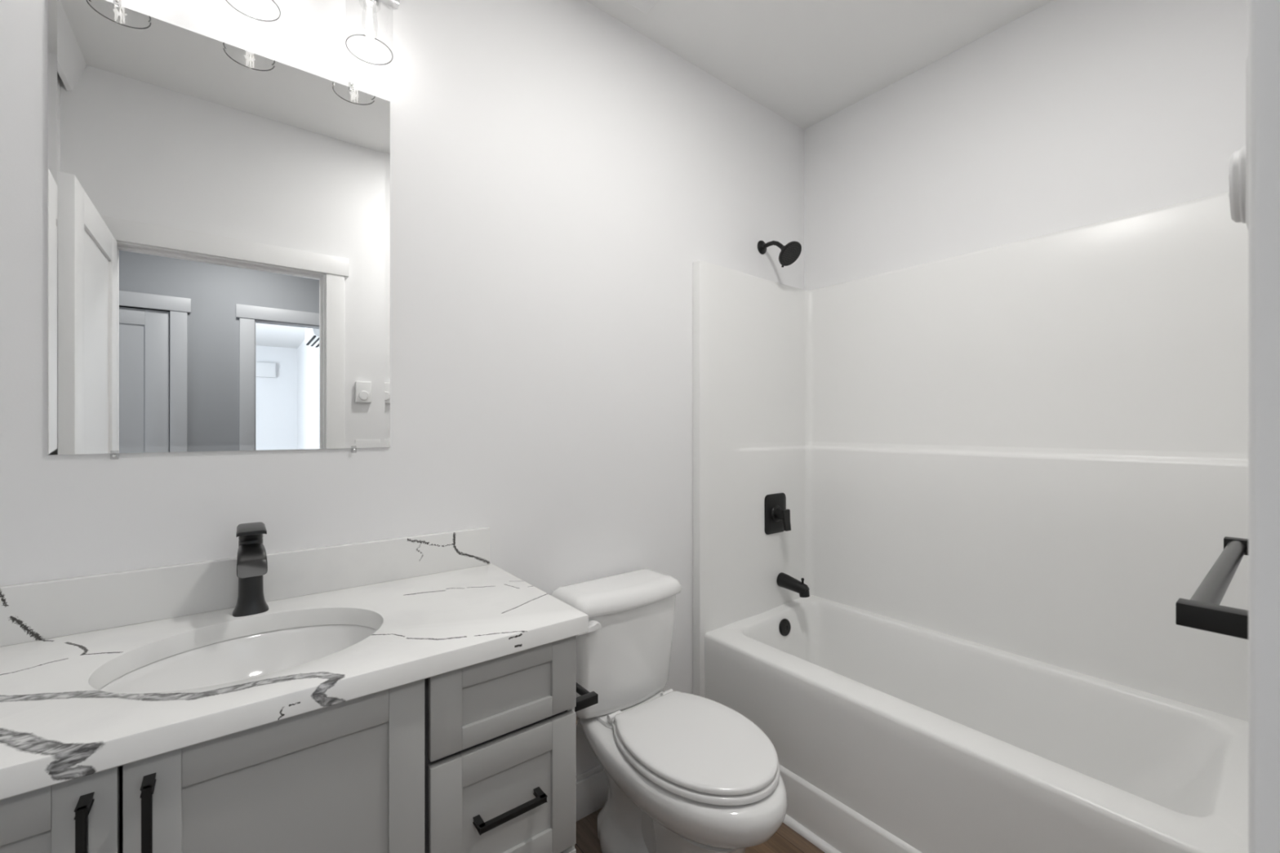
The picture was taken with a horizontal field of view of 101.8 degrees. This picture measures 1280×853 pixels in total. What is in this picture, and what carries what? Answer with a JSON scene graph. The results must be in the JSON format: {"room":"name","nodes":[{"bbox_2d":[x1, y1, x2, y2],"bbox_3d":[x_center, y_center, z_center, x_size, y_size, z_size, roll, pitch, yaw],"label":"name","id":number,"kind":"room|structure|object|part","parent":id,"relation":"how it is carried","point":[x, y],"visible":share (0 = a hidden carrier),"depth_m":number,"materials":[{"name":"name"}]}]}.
{"room":"bathroom","nodes":[
{"label":"bathroom","id":0,"kind":"room"},
{"bbox_2d":[0,0,804,776],"bbox_3d":[-0.314,-0.067,1.759,2.989,2.782,0.120,0,0,-38],"label":"wall","id":1,"kind":"structure","parent":0,"point":[560,175],"depth_m":1.58,"materials":[{"name":"white paint"}]},
{"bbox_2d":[48,0,390,457],"bbox_3d":[-0.914,-0.408,1.206,0.617,0.952,0.014,0,0,-38],"label":"wall mirror","id":2,"kind":"object","parent":1,"relation":"attached to","point":[219,212],"visible":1,"depth_m":1.16,"materials":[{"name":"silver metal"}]},
{"bbox_2d":[0,526,489,646],"bbox_3d":[-0.904,0.357,1.210,1.143,0.110,0.020,0,0,-38],"label":"backsplash","id":3,"kind":"structure","parent":1,"relation":"attached to","point":[32,611],"depth_m":1.15,"materials":[{"name":"stone"}]},
{"bbox_2d":[225,0,280,22],"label":"vanity light","id":4,"kind":"object","parent":1,"relation":"attached to","point":[278,17],"depth_m":1.16,"materials":[{"name":"silver metal"}]},
{"bbox_2d":[345,0,399,65],"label":"vanity light","id":5,"kind":"object","parent":1,"relation":"attached to","point":[370,6],"depth_m":1.27,"materials":[{"name":"silver metal"}]},
{"bbox_2d":[359,0,380,13],"bbox_3d":[-0.661,-1.064,1.273,0.048,0.075,0.048,0,0,-38],"label":"socket","id":6,"kind":"object","parent":5,"relation":"attached to","point":[372,6],"depth_m":1.27,"materials":[{"name":"silver metal"}]},
{"bbox_3d":[-0.904,-1.161,1.209,0.640,0.060,0.022,0,0,-38],"label":"plate","id":7,"kind":"part","parent":5,"relation":"part of","materials":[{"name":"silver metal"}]},
{"bbox_2d":[576,716,580,724],"bbox_3d":[-0.258,1.026,1.656,0.134,0.243,0.059,0,0,29],"label":"water supply valve","id":8,"kind":"object","parent":1,"relation":"attached to","point":[578,719],"visible":0.11,"depth_m":1.64,"materials":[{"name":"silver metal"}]},
{"bbox_2d":[576,764,608,821],"bbox_3d":[-0.122,1.253,1.824,0.852,0.142,0.015,0,0,-38],"label":"baseboard","id":9,"kind":"structure","parent":1,"relation":"attached to","point":[592,787],"depth_m":1.78,"materials":[{"name":"white paint"}]},
{"bbox_2d":[757,240,801,267],"bbox_3d":[0.611,-0.768,2.282,0.112,0.149,0.194,0,0,-38],"label":"showerhead","id":10,"kind":"object","parent":1,"relation":"attached to","point":[790,252],"visible":1,"depth_m":2.25,"materials":[{"name":"black metal"}]},
{"bbox_3d":[0.593,-0.797,2.305,0.019,0.056,0.114,0,0,-38],"label":"arm","id":11,"kind":"part","parent":10,"relation":"part of","materials":[{"name":"black metal"}]},
{"bbox_2d":[574,807,824,852],"bbox_3d":[2.373,1.354,-2.715,6.400,0.060,10.800,0,0,-38],"label":"floor","id":12,"kind":"structure","parent":0,"point":[785,840],"depth_m":1.66,"materials":[{"name":"brown wood"}]},
{"bbox_2d":[0,635,576,852],"bbox_3d":[-0.733,0.888,0.994,1.127,0.871,0.572,0,0,-38],"label":"vanity cabinet","id":13,"kind":"object","parent":12,"relation":"on","point":[481,757],"visible":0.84,"depth_m":0.89,"materials":[{"name":"grey paint"}]},
{"bbox_3d":[-0.863,0.830,0.587,0.392,0.748,0.018,0,0,-38],"label":"door","id":14,"kind":"part","parent":13,"relation":"part of","materials":[{"name":"grey paint"}]},
{"bbox_3d":[-0.715,0.556,0.669,0.013,0.146,0.038,0,0,-38],"label":"handle","id":15,"kind":"part","parent":13,"relation":"part of","materials":[{"name":"black metal"}]},
{"bbox_3d":[-0.667,0.555,0.706,0.013,0.148,0.038,0,0,-38],"label":"handle","id":16,"kind":"part","parent":13,"relation":"part of","materials":[{"name":"black metal"}]},
{"bbox_3d":[-0.550,0.830,0.831,0.392,0.748,0.018,0,0,-38],"label":"door","id":17,"kind":"part","parent":13,"relation":"part of","materials":[{"name":"grey paint"}]},
{"bbox_2d":[0,526,588,799],"bbox_3d":[-0.737,0.376,1.002,1.152,0.149,0.553,0,0,-38],"label":"countertop","id":18,"kind":"structure","parent":13,"relation":"on","point":[436,603],"depth_m":1.01,"materials":[{"name":"stone"}]},
{"bbox_2d":[98,624,377,693],"bbox_3d":[-0.734,0.523,0.994,0.464,0.142,0.364,0,0,-38],"label":"sink","id":19,"kind":"object","parent":18,"relation":"in","point":[242,658],"visible":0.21,"depth_m":1.10,"materials":[{"name":"white ceramic"}]},
{"bbox_2d":[232,522,268,617],"bbox_3d":[-0.840,0.313,1.125,0.065,0.196,0.152,0,0,-38],"label":"faucet","id":20,"kind":"object","parent":18,"relation":"on","point":[251,557],"visible":1,"depth_m":1.13,"materials":[{"name":"black metal"}]},
{"bbox_3d":[-0.867,0.241,1.160,0.044,0.020,0.048,0,0,-38],"label":"lever","id":21,"kind":"part","parent":20,"relation":"part of","materials":[{"name":"black metal"}]},
{"bbox_3d":[-0.853,0.226,1.141,0.052,0.021,0.100,0,0,-38],"label":"lever","id":22,"kind":"part","parent":20,"relation":"part of","materials":[{"name":"black metal"}]},
{"bbox_3d":[-0.826,0.284,1.107,0.051,0.054,0.108,0,0,-38],"label":"spout","id":23,"kind":"part","parent":20,"relation":"part of","materials":[{"name":"black metal"}]},
{"bbox_3d":[-0.596,0.838,0.818,1.091,0.771,0.016,0,0,-38],"label":"frame","id":24,"kind":"part","parent":13,"relation":"part of","materials":[{"name":"grey wood"}]},
{"bbox_3d":[-0.267,0.771,1.053,0.308,0.288,0.018,0,0,-38],"label":"drawer","id":25,"kind":"part","parent":13,"relation":"part of","materials":[{"name":"grey paint"}]},
{"bbox_3d":[-0.267,0.535,1.053,0.308,0.158,0.018,0,0,-38],"label":"drawer","id":26,"kind":"part","parent":13,"relation":"part of","materials":[{"name":"grey paint"}]},
{"bbox_3d":[-0.257,0.762,1.036,0.141,0.013,0.039,0,0,-38],"label":"handle","id":27,"kind":"part","parent":13,"relation":"part of","materials":[{"name":"black metal"}]},
{"bbox_3d":[-0.267,1.065,1.053,0.308,0.277,0.018,0,0,-38],"label":"drawer","id":28,"kind":"part","parent":13,"relation":"part of","materials":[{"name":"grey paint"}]},
{"bbox_2d":[574,682,598,711],"bbox_3d":[-0.178,0.637,1.260,0.074,0.021,0.165,0,0,-38],"label":"toilet paper holder","id":29,"kind":"object","parent":13,"relation":"attached to","point":[587,699],"visible":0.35,"depth_m":1.21,"materials":[{"name":"black metal"}]},
{"bbox_3d":[-0.133,0.637,1.202,0.074,0.021,0.020,0,0,-38],"label":"post","id":30,"kind":"part","parent":29,"relation":"part of","materials":[{"name":"black metal"}]},
{"bbox_2d":[551,568,787,852],"bbox_3d":[0.088,0.920,1.519,0.441,0.807,0.729,0,0,-38],"label":"toilet","id":31,"kind":"object","parent":12,"relation":"on","point":[685,772],"visible":0.96,"depth_m":1.52,"materials":[{"name":"white ceramic"}]},
{"bbox_3d":[-0.155,0.593,1.540,0.086,0.023,0.031,0,0,-38],"label":"flush lever","id":32,"kind":"part","parent":31,"relation":"part of","materials":[{"name":"white plastic"}]},
{"bbox_3d":[-0.062,0.545,1.725,0.424,0.057,0.220,0,0,-38],"label":"tank lid","id":33,"kind":"part","parent":31,"relation":"part of","materials":[{"name":"white ceramic"}]},
{"bbox_3d":[-0.065,0.736,1.728,0.394,0.335,0.197,0,0,-38],"label":"tank","id":34,"kind":"part","parent":31,"relation":"part of","materials":[{"name":"white ceramic"}]},
{"bbox_3d":[0.164,0.899,1.461,0.382,0.020,0.479,0,0,-38],"label":"seat","id":35,"kind":"part","parent":31,"relation":"part of","materials":[{"name":"white plastic"}]},
{"bbox_3d":[0.164,0.875,1.461,0.374,0.018,0.471,0,0,-38],"label":"lid","id":36,"kind":"part","parent":31,"relation":"part of","materials":[{"name":"white plastic"}]},
{"bbox_2d":[693,191,1248,852],"bbox_3d":[0.976,0.332,1.726,0.754,1.983,1.518,0,0,-38],"label":"bathtub","id":37,"kind":"object","parent":12,"relation":"on","point":[1004,472],"visible":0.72,"depth_m":1.75,"materials":[{"name":"white plastic"}]},
{"bbox_2d":[764,493,791,534],"bbox_3d":[0.626,0.389,2.298,0.146,0.176,0.074,0,0,-38],"label":"shower valve","id":38,"kind":"object","parent":37,"relation":"attached to","point":[777,517],"visible":1,"depth_m":2.30,"materials":[{"name":"black metal"}]},
{"bbox_3d":[0.642,0.410,2.278,0.044,0.090,0.022,0,0,-38],"label":"handle","id":39,"kind":"part","parent":38,"relation":"part of","materials":[{"name":"black metal"}]},
{"bbox_3d":[0.631,0.875,2.266,0.072,0.072,0.020,0,0,-38],"label":"overflow plate","id":40,"kind":"part","parent":37,"relation":"part of","materials":[{"name":"black metal"}]},
{"bbox_2d":[776,572,809,597],"bbox_3d":[0.682,0.700,2.296,0.063,0.080,0.144,0,0,-38],"label":"tub spout","id":41,"kind":"object","parent":37,"relation":"attached to","point":[784,580],"visible":1,"depth_m":2.28,"materials":[{"name":"black metal"}]},
{"bbox_2d":[782,813,841,852],"bbox_3d":[0.685,1.314,1.489,0.019,0.019,1.504,0,0,-38],"label":"trim","id":42,"kind":"structure","parent":37,"relation":"attached to","point":[790,822],"depth_m":1.67,"materials":[{"name":"white paint"}]},
{"bbox_2d":[704,595,1248,852],"bbox_3d":[0.974,1.061,1.724,0.724,0.526,1.518,0,0,-38],"label":"tub","id":43,"kind":"object","parent":37,"relation":"in","point":[888,732],"depth_m":1.57,"materials":[{"name":"white"}]},
{"bbox_2d":[585,0,1052,129],"bbox_3d":[0.189,-1.508,1.115,2.989,0.100,1.755,0,0,-38],"label":"ceiling","id":44,"kind":"structure","parent":0,"point":[806,62],"depth_m":1.95,"materials":[{"name":"white paint"}]},
{"bbox_2d":[804,0,1248,289],"bbox_3d":[1.357,-0.067,1.950,0.120,2.782,1.635,0,0,-38],"label":"wall","id":45,"kind":"structure","parent":0,"point":[1067,114],"depth_m":1.82,"materials":[{"name":"white paint"}]},
{"bbox_3d":[0.675,-0.067,0.491,2.749,2.782,0.057,0,0,-38],"label":"wall","id":46,"kind":"structure","parent":0,"visible":0},
{"bbox_2d":[1175,536,1248,639],"bbox_3d":[0.717,0.176,0.607,0.505,0.049,0.076,0,0,-38],"label":"towel bar","id":47,"kind":"object","parent":46,"relation":"attached to","point":[1203,611],"visible":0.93,"depth_m":0.49,"materials":[{"name":"black metal"}]},
{"bbox_3d":[0.536,0.176,0.467,0.048,0.049,0.076,0,0,-38],"label":"post","id":48,"kind":"part","parent":47,"relation":"part of","materials":[{"name":"black metal"}]},
{"bbox_3d":[0.897,0.176,0.748,0.048,0.049,0.076,0,0,-38],"label":"post","id":49,"kind":"part","parent":47,"relation":"part of","materials":[{"name":"black metal"}]},
{"bbox_2d":[1228,55,1248,229],"bbox_3d":[0.408,-0.178,0.339,0.073,0.109,0.031,0,0,-38],"label":"timer","id":50,"kind":"object","parent":46,"relation":"attached to","point":[1238,162],"visible":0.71,"depth_m":0.34,"materials":[{"name":"white plastic"}]},
{"bbox_2d":[1248,0,1279,852],"bbox_3d":[-0.022,0.234,-0.003,0.964,2.179,0.022,0,0,-38],"label":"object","id":51,"kind":"structure","parent":46,"relation":"attached to","point":[1264,15],"depth_m":0.23,"materials":[{"name":"white paint"}]}
]}

